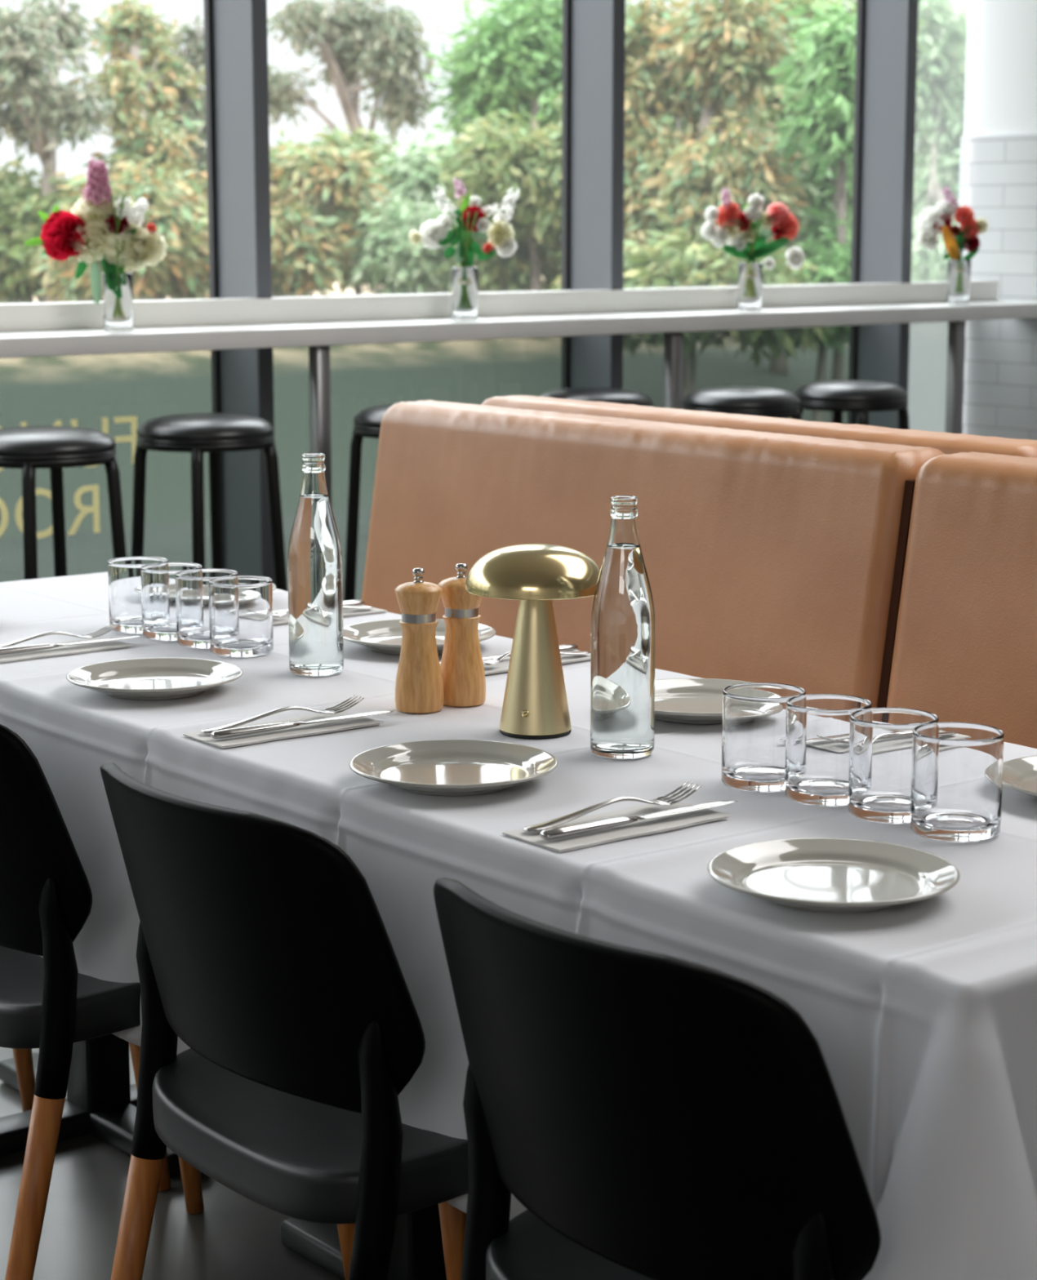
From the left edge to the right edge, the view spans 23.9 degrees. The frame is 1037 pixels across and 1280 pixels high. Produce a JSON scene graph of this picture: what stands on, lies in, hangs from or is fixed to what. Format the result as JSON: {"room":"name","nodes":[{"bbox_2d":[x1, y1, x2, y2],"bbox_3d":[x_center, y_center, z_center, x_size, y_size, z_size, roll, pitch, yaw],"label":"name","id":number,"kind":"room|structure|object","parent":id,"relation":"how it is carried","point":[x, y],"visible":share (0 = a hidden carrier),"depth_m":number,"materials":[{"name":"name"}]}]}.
{"room":"restaurant dining room","nodes":[
{"label":"restaurant dining room","id":0,"kind":"room"},
{"bbox_2d":[0,1045,342,1279],"bbox_3d":[0.129,1.012,2.004,10.460,0.100,8.650,-8,12,-38],"label":"floor","id":1,"kind":"structure","parent":0,"point":[235,1237],"depth_m":3.17,"materials":[{"name":"concrete"}]},
{"bbox_2d":[0,426,126,579],"bbox_3d":[-1.050,-0.059,5.461,0.370,0.830,0.370,-10,14,-44],"label":"bar stool","id":2,"kind":"object","parent":1,"relation":"on","point":[27,448],"visible":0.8,"depth_m":5.29,"materials":[{"name":"black plastic"}]},
{"bbox_2d":[0,426,116,458],"bbox_3d":[-1.050,-0.440,5.395,0.324,0.055,0.324,-10,14,-44],"label":"seat cushion","id":3,"kind":"object","parent":2,"relation":"on","point":[26,442],"depth_m":5.28,"materials":[{"name":"black leather"}]},
{"bbox_2d":[12,1042,171,1191],"bbox_3d":[-0.784,0.353,3.223,0.507,0.783,0.461,-8,12,-38],"label":"dining chair","id":4,"kind":"object","parent":1,"relation":"on","point":[24,1061],"visible":0.02,"depth_m":3.55,"materials":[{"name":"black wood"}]},
{"bbox_2d":[0,724,355,1279],"bbox_3d":[-0.496,0.416,2.862,0.507,0.783,0.461,-8,12,-38],"label":"dining chair","id":5,"kind":"object","parent":1,"relation":"on","point":[46,895],"visible":0.41,"depth_m":2.61,"materials":[{"name":"black plastic"}]},
{"bbox_2d":[131,413,287,591],"bbox_3d":[-0.736,-0.121,5.823,0.370,0.830,0.370,-10,14,-44],"label":"bar stool","id":6,"kind":"object","parent":1,"relation":"on","point":[196,433],"visible":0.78,"depth_m":5.70,"materials":[{"name":"black metal"}]},
{"bbox_2d":[136,413,274,443],"bbox_3d":[-0.736,-0.503,5.758,0.324,0.055,0.324,-10,14,-44],"label":"seat cushion","id":7,"kind":"object","parent":6,"relation":"on","point":[191,428],"depth_m":5.65,"materials":[{"name":"black leather"}]},
{"bbox_2d":[0,1033,446,1279],"bbox_3d":[-0.116,0.435,2.872,0.633,0.740,2.193,-8,12,-38],"label":"dining table","id":8,"kind":"object","parent":1,"relation":"on","point":[101,1100],"visible":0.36,"depth_m":3.42,"materials":[{"name":"black"}]},
{"bbox_2d":[0,572,1036,1279],"bbox_3d":[-0.135,0.272,2.830,0.910,0.424,2.508,-8,12,-38],"label":"tablecloth","id":9,"kind":"object","parent":8,"relation":"on","point":[922,1015],"visible":0.41,"depth_m":2.20,"materials":[{"name":"white fabric"}]},
{"bbox_2d":[0,636,133,662],"bbox_3d":[-0.596,0.012,3.095,0.201,0.002,0.084,-8,12,-38],"label":"napkin","id":10,"kind":"object","parent":9,"relation":"on","point":[113,644],"visible":0.72,"depth_m":3.09,"materials":[{"name":"white fabric"}]},
{"bbox_2d":[0,622,118,648],"bbox_3d":[-0.601,-0.003,3.113,0.196,0.017,0.025,-7,12,-37],"label":"fork","id":11,"kind":"object","parent":10,"relation":"on","point":[100,632],"visible":1,"depth_m":3.13,"materials":[{"name":"silver metal"}]},
{"bbox_2d":[0,635,142,655],"bbox_3d":[-0.576,0.006,3.093,0.220,0.009,0.018,-7,12,-36],"label":"table knife","id":12,"kind":"object","parent":10,"relation":"on","point":[5,651],"visible":1,"depth_m":3.07,"materials":[{"name":"silver metal"}]},
{"bbox_2d":[107,555,168,633],"bbox_3d":[-0.504,-0.060,3.252,0.080,0.092,0.080,-8,12,-38],"label":"drinking glass","id":13,"kind":"object","parent":9,"relation":"on","point":[124,578],"visible":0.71,"depth_m":3.22,"materials":[{"name":"clear glass"}]},
{"bbox_2d":[66,657,243,700],"bbox_3d":[-0.420,0.048,2.836,0.202,0.021,0.202,0,10,1],"label":"dinner plate","id":14,"kind":"object","parent":9,"relation":"on","point":[144,678],"visible":1,"depth_m":2.87,"materials":[{"name":"grey ceramic"}]},
{"bbox_2d":[140,562,202,640],"bbox_3d":[-0.452,-0.051,3.197,0.080,0.092,0.080,-8,12,-38],"label":"drinking glass","id":15,"kind":"object","parent":9,"relation":"on","point":[158,605],"visible":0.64,"depth_m":3.16,"materials":[{"name":"clear glass"}]},
{"bbox_2d":[175,568,238,648],"bbox_3d":[-0.399,-0.041,3.139,0.080,0.092,0.080,-8,12,-38],"label":"drinking glass","id":16,"kind":"object","parent":9,"relation":"on","point":[192,588],"visible":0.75,"depth_m":3.11,"materials":[{"name":"clear glass"}]},
{"bbox_2d":[208,575,273,657],"bbox_3d":[-0.348,-0.030,3.077,0.080,0.092,0.080,-8,12,-38],"label":"drinking glass","id":17,"kind":"object","parent":9,"relation":"on","point":[241,623],"visible":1,"depth_m":3.04,"materials":[{"name":"clear glass"}]},
{"bbox_2d":[182,711,382,748],"bbox_3d":[-0.250,0.095,2.617,0.201,0.002,0.084,-7,12,-37],"label":"napkin","id":18,"kind":"object","parent":9,"relation":"on","point":[317,728],"visible":0.74,"depth_m":2.60,"materials":[{"name":"white fabric"}]},
{"bbox_2d":[200,695,364,733],"bbox_3d":[-0.254,0.080,2.635,0.196,0.017,0.025,-7,12,-36],"label":"fork","id":19,"kind":"object","parent":18,"relation":"on","point":[338,708],"visible":0.98,"depth_m":2.64,"materials":[{"name":"silver metal"}]},
{"bbox_2d":[210,711,393,738],"bbox_3d":[-0.229,0.089,2.614,0.220,0.009,0.018,-7,12,-35],"label":"table knife","id":20,"kind":"object","parent":18,"relation":"on","point":[237,731],"visible":1,"depth_m":2.59,"materials":[{"name":"silver metal"}]},
{"bbox_2d":[287,453,343,676],"bbox_3d":[-0.243,-0.091,2.926,0.066,0.263,0.066,-6,12,-33],"label":"water bottle","id":21,"kind":"object","parent":9,"relation":"on","point":[314,560],"visible":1,"depth_m":2.90,"materials":[{"name":"clear glass"}]},
{"bbox_2d":[272,604,386,625],"bbox_3d":[-0.286,-0.036,3.373,0.201,0.002,0.084,-7,12,-37],"label":"napkin","id":22,"kind":"object","parent":9,"relation":"on","point":[346,611],"visible":0.27,"depth_m":3.38,"materials":[{"name":"white fabric"}]},
{"bbox_2d":[272,600,364,612],"bbox_3d":[-0.308,-0.042,3.374,0.220,0.009,0.018,-7,12,-35],"label":"fork","id":23,"kind":"object","parent":22,"relation":"on","point":[351,602],"visible":0.26,"depth_m":3.42,"materials":[{"name":"silver metal"}]},
{"bbox_2d":[272,605,373,617],"bbox_3d":[-0.283,-0.044,3.352,0.196,0.017,0.025,-7,12,-36],"label":"table knife","id":24,"kind":"object","parent":22,"relation":"on","point":[284,612],"visible":0.38,"depth_m":3.38,"materials":[{"name":"silver metal"}]},
{"bbox_2d":[394,568,443,713],"bbox_3d":[-0.110,-0.001,2.716,0.054,0.158,0.054,-8,12,-38],"label":"pepper mill","id":25,"kind":"object","parent":9,"relation":"on","point":[419,686],"visible":1,"depth_m":2.70,"materials":[{"name":"brown wood"}]},
{"bbox_2d":[342,618,496,654],"bbox_3d":[-0.130,-0.001,3.122,0.202,0.021,0.202,0,10,1],"label":"dinner plate","id":26,"kind":"object","parent":9,"relation":"on","point":[385,636],"visible":0.48,"depth_m":3.15,"materials":[{"name":"grey ceramic"}]},
{"bbox_2d":[348,739,557,795],"bbox_3d":[-0.063,0.128,2.375,0.202,0.021,0.202,2,10,12],"label":"dinner plate","id":27,"kind":"object","parent":9,"relation":"on","point":[441,767],"visible":1,"depth_m":2.40,"materials":[{"name":"grey ceramic"}]},
{"bbox_2d":[437,563,485,706],"bbox_3d":[-0.064,-0.007,2.753,0.054,0.158,0.054,4,11,22],"label":"pepper mill","id":28,"kind":"object","parent":9,"relation":"on","point":[461,665],"visible":0.9,"depth_m":2.74,"materials":[{"name":"brown wood"}]},
{"bbox_2d":[465,543,600,738],"bbox_3d":[0.018,-0.001,2.592,0.149,0.200,0.149,3,10,19],"label":"table lamp","id":29,"kind":"object","parent":9,"relation":"on","point":[535,705],"visible":0.95,"depth_m":2.57,"materials":[{"name":"gold metal"}]},
{"bbox_2d":[482,649,590,675],"bbox_3d":[0.004,0.026,3.017,0.201,0.002,0.084,-7,12,-37],"label":"napkin","id":30,"kind":"object","parent":9,"relation":"on","point":[502,666],"visible":0.21,"depth_m":3.01,"materials":[{"name":"white fabric"}]},
{"bbox_2d":[439,644,577,663],"bbox_3d":[-0.017,0.019,3.018,0.220,0.009,0.018,-7,12,-35],"label":"table knife","id":31,"kind":"object","parent":30,"relation":"on","point":[566,647],"visible":0.27,"depth_m":3.06,"materials":[{"name":"silver metal"}]},
{"bbox_2d":[482,650,590,665],"bbox_3d":[0.008,0.018,2.995,0.196,0.017,0.025,-7,12,-36],"label":"fork","id":32,"kind":"object","parent":30,"relation":"on","point":[492,661],"visible":0.46,"depth_m":2.98,"materials":[{"name":"silver metal"}]},
{"bbox_2d":[502,800,731,852],"bbox_3d":[0.090,0.166,2.203,0.201,0.002,0.084,-8,12,-37],"label":"napkin","id":33,"kind":"object","parent":9,"relation":"on","point":[671,822],"visible":0.73,"depth_m":2.19,"materials":[{"name":"white fabric"}]},
{"bbox_2d":[523,781,701,831],"bbox_3d":[0.085,0.151,2.222,0.196,0.017,0.025,-7,12,-36],"label":"fork","id":34,"kind":"object","parent":33,"relation":"on","point":[658,801],"visible":1,"depth_m":2.22,"materials":[{"name":"silver metal"}]},
{"bbox_2d":[539,800,737,839],"bbox_3d":[0.110,0.160,2.201,0.220,0.009,0.018,-7,12,-36],"label":"table knife","id":35,"kind":"object","parent":33,"relation":"on","point":[576,828],"visible":1,"depth_m":2.18,"materials":[{"name":"silver metal"}]},
{"bbox_2d":[590,495,655,759],"bbox_3d":[0.106,-0.014,2.480,0.066,0.263,0.066,-6,12,-33],"label":"water bottle","id":36,"kind":"object","parent":9,"relation":"on","point":[623,633],"visible":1,"depth_m":2.46,"materials":[{"name":"clear glass"}]},
{"bbox_2d":[654,678,750,724],"bbox_3d":[0.199,0.071,2.705,0.202,0.021,0.202,0,10,1],"label":"dinner plate","id":37,"kind":"object","parent":9,"relation":"on","point":[680,700],"visible":0.43,"depth_m":2.75,"materials":[{"name":"grey ceramic"}]},
{"bbox_2d":[720,682,805,792],"bbox_3d":[0.236,0.094,2.360,0.080,0.092,0.080,-8,12,-38],"label":"drinking glass","id":38,"kind":"object","parent":9,"relation":"on","point":[753,714],"visible":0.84,"depth_m":2.33,"materials":[{"name":"clear glass"}]},
{"bbox_2d":[784,693,871,806],"bbox_3d":[0.291,0.103,2.303,0.080,0.092,0.080,-8,12,-38],"label":"drinking glass","id":39,"kind":"object","parent":9,"relation":"on","point":[816,764],"visible":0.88,"depth_m":2.27,"materials":[{"name":"clear glass"}]},
{"bbox_2d":[706,837,959,913],"bbox_3d":[0.254,0.195,1.984,0.202,0.021,0.202,0,10,1],"label":"dinner plate","id":40,"kind":"object","parent":9,"relation":"on","point":[811,874],"visible":1,"depth_m":2.01,"materials":[{"name":"grey ceramic"}]},
{"bbox_2d":[847,707,937,823],"bbox_3d":[0.342,0.115,2.238,0.080,0.092,0.080,-8,12,-38],"label":"drinking glass","id":41,"kind":"object","parent":9,"relation":"on","point":[880,739],"visible":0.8,"depth_m":2.21,"materials":[{"name":"clear glass"}]},
{"bbox_2d":[909,722,1004,842],"bbox_3d":[0.389,0.126,2.172,0.080,0.092,0.080,-8,12,-38],"label":"drinking glass","id":42,"kind":"object","parent":9,"relation":"on","point":[957,767],"visible":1,"depth_m":2.14,"materials":[{"name":"clear glass"}]},
{"bbox_2d":[1001,755,1036,798],"bbox_3d":[0.549,0.139,2.312,0.202,0.021,0.202,2,10,12],"label":"dinner plate","id":43,"kind":"object","parent":9,"relation":"on","point":[1020,775],"visible":0.84,"depth_m":2.35,"materials":[{"name":"grey ceramic"}]},
{"bbox_2d":[203,0,275,584],"bbox_3d":[-0.723,-1.310,6.353,0.071,3.000,0.212,-8,12,-38],"label":"window frame","id":44,"kind":"structure","parent":1,"relation":"on","point":[236,31],"depth_m":6.37,"materials":[{"name":"grey metal"}]},
{"bbox_2d":[99,762,468,1279],"bbox_3d":[-0.128,0.495,2.403,0.507,0.783,0.461,-8,12,-38],"label":"dining chair","id":45,"kind":"object","parent":1,"relation":"on","point":[263,946],"visible":0.75,"depth_m":2.18,"materials":[{"name":"black plastic"}]},
{"bbox_2d":[343,403,395,600],"bbox_3d":[-0.249,-0.177,6.146,0.370,0.830,0.370,-10,14,-44],"label":"bar stool","id":46,"kind":"object","parent":1,"relation":"on","point":[367,422],"visible":0.2,"depth_m":6.10,"materials":[{"name":"black metal"}]},
{"bbox_2d":[353,403,395,430],"bbox_3d":[-0.249,-0.558,6.080,0.324,0.055,0.324,-10,14,-44],"label":"seat cushion","id":47,"kind":"object","parent":46,"relation":"on","point":[370,418],"depth_m":6.00,"materials":[{"name":"black leather"}]},
{"bbox_2d":[0,280,1036,509],"bbox_3d":[-2.318,-0.101,4.979,10.358,1.083,0.320,-8,12,-38],"label":"bar table","id":48,"kind":"object","parent":1,"relation":"on","point":[27,330],"depth_m":6.61,"materials":[{"name":"white"}]},
{"bbox_2d":[102,272,133,332],"bbox_3d":[-0.965,-0.815,5.907,0.071,0.140,0.071,-8,12,-38],"label":"vase","id":49,"kind":"object","parent":48,"relation":"on","point":[118,317],"visible":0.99,"depth_m":5.88,"materials":[{"name":"clear glass"}]},
{"bbox_2d":[24,156,167,303],"bbox_3d":[-1.013,-0.961,5.872,0.339,0.387,0.103,-1,10,-8],"label":"bouquet","id":50,"kind":"object","parent":49,"relation":"in","point":[108,225],"visible":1,"depth_m":5.86,"materials":[{"name":"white plant"}]},
{"bbox_2d":[451,266,478,320],"bbox_3d":[-0.144,-0.927,6.558,0.071,0.140,0.071,-8,12,-38],"label":"vase","id":51,"kind":"object","parent":48,"relation":"on","point":[464,305],"visible":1,"depth_m":6.53,"materials":[{"name":"clear glass"}]},
{"bbox_2d":[408,176,519,267],"bbox_3d":[-0.147,-1.057,6.530,0.293,0.352,0.115,2,10,9],"label":"bouquet","id":52,"kind":"object","parent":51,"relation":"in","point":[473,219],"visible":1,"depth_m":6.52,"materials":[{"name":"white plant"}]},
{"bbox_2d":[0,300,1036,358],"bbox_3d":[-2.302,-0.544,4.883,10.358,0.046,0.270,-8,12,-38],"label":"countertop","id":53,"kind":"structure","parent":48,"relation":"on","point":[175,339],"depth_m":6.47,"materials":[{"name":"white stone"}]},
{"bbox_2d":[737,262,762,311],"bbox_3d":[0.682,-1.040,7.212,0.071,0.140,0.071,-8,12,-38],"label":"vase","id":54,"kind":"object","parent":48,"relation":"on","point":[749,274],"visible":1,"depth_m":7.18,"materials":[{"name":"clear glass"}]},
{"bbox_2d":[700,186,804,270],"bbox_3d":[0.687,-1.166,7.185,0.304,0.326,0.111,1,10,7],"label":"bouquet","id":55,"kind":"object","parent":54,"relation":"in","point":[749,244],"visible":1,"depth_m":7.17,"materials":[{"name":"pink plant"}]},
{"bbox_2d":[946,259,970,304],"bbox_3d":[1.399,-1.137,7.781,0.071,0.140,0.071,-8,12,-38],"label":"vase","id":56,"kind":"object","parent":48,"relation":"on","point":[958,270],"visible":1,"depth_m":7.75,"materials":[{"name":"clear glass"}]},
{"bbox_2d":[914,185,987,259],"bbox_3d":[1.370,-1.268,7.747,0.232,0.339,0.095,1,10,3],"label":"bouquet","id":57,"kind":"object","parent":56,"relation":"in","point":[930,222],"visible":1,"depth_m":7.74,"materials":[{"name":"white plant"}]},
{"bbox_2d":[560,0,625,389],"bbox_3d":[0.221,-1.439,7.101,0.071,3.000,0.212,-8,12,-38],"label":"window frame","id":58,"kind":"structure","parent":1,"relation":"on","point":[593,31],"depth_m":7.09,"materials":[{"name":"grey metal"}]},
{"bbox_2d":[538,387,653,406],"bbox_3d":[0.203,-0.271,6.694,0.370,0.830,0.370,-10,14,-44],"label":"bar stool","id":59,"kind":"object","parent":1,"relation":"on","point":[621,396],"visible":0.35,"depth_m":6.54,"materials":[{"name":"black leather"}]},
{"bbox_2d":[433,877,880,1279],"bbox_3d":[0.206,0.565,1.994,0.507,0.783,0.461,-8,12,-38],"label":"dining chair","id":60,"kind":"object","parent":1,"relation":"on","point":[651,1115],"visible":0.94,"depth_m":1.76,"materials":[{"name":"black plastic"}]},
{"bbox_2d":[361,400,1036,748],"bbox_3d":[0.371,0.268,3.109,0.640,0.991,2.340,-8,12,-38],"label":"banquette","id":61,"kind":"object","parent":1,"relation":"on","point":[886,575],"visible":0.31,"depth_m":3.32,"materials":[{"name":"leather"}]},
{"bbox_2d":[886,451,1036,748],"bbox_3d":[0.878,0.134,2.739,0.204,0.601,1.172,-8,12,-38],"label":"cushion","id":62,"kind":"object","parent":61,"relation":"on","point":[962,593],"depth_m":3.04,"materials":[{"name":"leather"}]},
{"bbox_2d":[680,386,801,419],"bbox_3d":[0.606,-0.278,6.735,0.370,0.830,0.370,-10,14,-44],"label":"bar stool","id":63,"kind":"object","parent":1,"relation":"on","point":[751,401],"visible":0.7,"depth_m":6.55,"materials":[{"name":"black leather"}]},
{"bbox_2d":[480,395,1036,457],"bbox_3d":[0.862,0.201,3.498,0.560,0.991,2.340,-8,12,-38],"label":"banquette","id":64,"kind":"object","parent":1,"relation":"on","point":[948,443],"visible":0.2,"depth_m":3.60,"materials":[{"name":"leather"}]},
{"bbox_2d":[793,380,909,429],"bbox_3d":[0.941,-0.324,7.000,0.370,0.830,0.370,8,13,39],"label":"bar stool","id":65,"kind":"object","parent":1,"relation":"on","point":[861,397],"visible":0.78,"depth_m":6.82,"materials":[{"name":"black leather"}]},
{"bbox_2d":[793,380,907,404],"bbox_3d":[0.941,-0.705,6.934,0.324,0.055,0.324,8,13,39],"label":"seat cushion","id":66,"kind":"object","parent":65,"relation":"on","point":[830,392],"depth_m":6.82,"materials":[{"name":"black leather"}]},
{"bbox_2d":[846,0,918,428],"bbox_3d":[1.176,-1.569,7.858,0.071,3.000,0.212,-8,12,-38],"label":"window frame","id":67,"kind":"structure","parent":1,"relation":"on","point":[886,30],"depth_m":7.85,"materials":[{"name":"grey metal"}]},
{"bbox_3d":[-2.537,0.370,5.259,10.460,0.060,0.080,-8,12,-38],"label":"trim rail","id":68,"kind":"object","parent":1,"relation":"on","visible":0},
{"bbox_2d":[907,321,947,432],"bbox_3d":[1.321,-1.635,8.092,0.475,2.950,0.008,-8,12,-38],"label":"window","id":69,"kind":"structure","parent":68,"relation":"in","point":[928,341],"depth_m":8.27,"materials":[{"name":"clear glass"}]},
{"bbox_3d":[-1.265,-1.282,6.043,1.181,2.950,0.008,-8,12,-38],"label":"window","id":70,"kind":"structure","parent":68,"relation":"attached to","visible":0},
{"bbox_2d":[0,415,137,538],"bbox_3d":[-1.354,-0.389,6.118,0.924,0.299,0.001,-8,12,-38],"label":"lettering","id":71,"kind":"object","parent":70,"relation":"attached to","point":[95,508],"depth_m":6.31,"materials":[{"name":"beige"}]},
{"bbox_2d":[957,0,1036,439],"bbox_3d":[4.244,-1.077,5.001,0.100,3.000,8.650,-8,12,-38],"label":"wall","id":72,"kind":"structure","parent":0,"point":[997,174],"depth_m":8.18,"materials":[{"name":"tile"}]},
{"label":"outside","id":73,"kind":"structure","parent":0,"visible":0},
{"bbox_2d":[0,506,371,600],"bbox_3d":[-20.238,-6.183,44.725,115.000,0.180,84.300,-8,12,-38],"label":"ground","id":74,"kind":"structure","parent":73,"point":[86,552],"depth_m":10.57,"materials":[{"name":"concrete"}]},
{"bbox_2d":[751,226,915,422],"bbox_3d":[1.821,-1.758,14.442,1.163,1.417,1.128,-9,13,-41],"label":"shrub","id":75,"kind":"object","parent":74,"relation":"on","point":[831,265],"visible":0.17,"depth_m":14.26,"materials":[{"name":"green plant"}]},
{"bbox_2d":[764,0,924,422],"bbox_3d":[1.893,-2.453,14.585,0.908,2.748,1.834,1,10,4],"label":"tree","id":76,"kind":"object","parent":74,"relation":"on","point":[827,113],"visible":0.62,"depth_m":14.05,"materials":[{"name":"green plant"}]},
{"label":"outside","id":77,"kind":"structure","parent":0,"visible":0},
{"bbox_2d":[0,275,848,538],"bbox_3d":[-2.563,-3.819,26.871,54.000,1.261,27.500,-8,12,-38],"label":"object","id":78,"kind":"object","parent":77,"point":[36,391],"visible":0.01,"depth_m":14.26,"materials":[{"name":"green plant"}]},
{"bbox_2d":[0,152,86,303],"bbox_3d":[-3.473,-2.826,17.368,1.815,1.240,1.473,7,12,37],"label":"shrub","id":79,"kind":"object","parent":78,"relation":"on","point":[21,201],"visible":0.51,"depth_m":17.04,"materials":[{"name":"green plant"}]},
{"bbox_2d":[0,0,121,302],"bbox_3d":[-3.366,-3.365,17.081,1.417,2.402,1.532,-5,11,-29],"label":"tree","id":80,"kind":"object","parent":78,"relation":"on","point":[38,106],"visible":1,"depth_m":16.70,"materials":[{"name":"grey plant"}]},
{"bbox_2d":[27,154,209,302],"bbox_3d":[-2.426,-2.653,16.492,1.612,1.198,1.858,-4,11,-24],"label":"shrub","id":81,"kind":"object","parent":78,"relation":"on","point":[178,216],"visible":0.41,"depth_m":16.04,"materials":[{"name":"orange plant"}]},
{"bbox_2d":[71,0,206,298],"bbox_3d":[-2.750,-3.585,18.097,1.025,2.488,2.026,0,10,-1],"label":"tree","id":82,"kind":"object","parent":78,"relation":"on","point":[136,83],"visible":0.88,"depth_m":17.59,"materials":[{"name":"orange plant"}]},
{"bbox_2d":[146,13,207,293],"bbox_3d":[-2.513,-3.676,19.003,0.897,2.358,1.194,0,10,1],"label":"tree","id":83,"kind":"object","parent":78,"relation":"on","point":[195,59],"visible":0.32,"depth_m":18.80,"materials":[{"name":"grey plant"}]},
{"bbox_2d":[188,128,393,297],"bbox_3d":[-1.729,-3.059,18.045,1.569,1.469,2.503,-3,10,-16],"label":"shrub","id":84,"kind":"object","parent":78,"relation":"on","point":[310,189],"visible":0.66,"depth_m":17.36,"materials":[{"name":"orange plant"}]},
{"bbox_2d":[305,124,398,295],"bbox_3d":[-1.241,-3.355,19.553,1.536,1.534,1.389,-7,12,-36],"label":"shrub","id":85,"kind":"object","parent":78,"relation":"on","point":[352,142],"visible":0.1,"depth_m":19.33,"materials":[{"name":"green plant"}]},
{"bbox_2d":[266,0,444,294],"bbox_3d":[-1.694,-4.592,22.859,2.048,2.856,1.245,0,10,2],"label":"tree","id":86,"kind":"object","parent":78,"relation":"on","point":[384,46],"visible":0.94,"depth_m":22.53,"materials":[{"name":"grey plant"}]},
{"bbox_2d":[333,128,469,294],"bbox_3d":[-0.593,-3.053,17.988,1.334,1.533,2.256,3,10,15],"label":"shrub","id":87,"kind":"object","parent":78,"relation":"on","point":[391,261],"visible":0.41,"depth_m":17.48,"materials":[{"name":"green plant"}]},
{"bbox_2d":[417,110,561,292],"bbox_3d":[0.107,-2.918,17.177,1.574,1.565,2.030,-3,10,-15],"label":"shrub","id":88,"kind":"object","parent":78,"relation":"on","point":[500,159],"visible":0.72,"depth_m":16.69,"materials":[{"name":"green plant"}]},
{"bbox_2d":[422,0,562,139],"bbox_3d":[0.024,-4.634,22.473,1.746,3.073,1.665,-5,11,-28],"label":"tree","id":89,"kind":"object","parent":78,"relation":"on","point":[512,64],"visible":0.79,"depth_m":21.98,"materials":[{"name":"green plant"}]},
{"bbox_2d":[551,0,822,398],"bbox_3d":[1.036,-2.656,14.972,1.549,2.654,2.230,-2,10,-9],"label":"tree","id":90,"kind":"object","parent":78,"relation":"on","point":[690,78],"visible":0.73,"depth_m":14.57,"materials":[{"name":"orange plant"}]},
{"bbox_2d":[549,202,838,395],"bbox_3d":[0.987,-1.841,14.417,1.358,1.456,2.059,-8,12,-38],"label":"shrub","id":91,"kind":"object","parent":78,"relation":"on","point":[676,264],"visible":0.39,"depth_m":14.00,"materials":[{"name":"green plant"}]},
{"bbox_2d":[742,0,928,374],"bbox_3d":[1.779,-3.086,16.401,1.685,2.687,1.719,5,11,28],"label":"tree","id":92,"kind":"object","parent":78,"relation":"on","point":[780,366],"visible":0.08,"depth_m":16.00,"materials":[{"name":"green plant"}]},
{"bbox_2d":[911,0,967,282],"bbox_3d":[3.452,-3.977,19.911,1.495,2.810,2.685,6,11,29],"label":"tree","id":93,"kind":"object","parent":78,"relation":"on","point":[940,108],"visible":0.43,"depth_m":19.58,"materials":[{"name":"green plant"}]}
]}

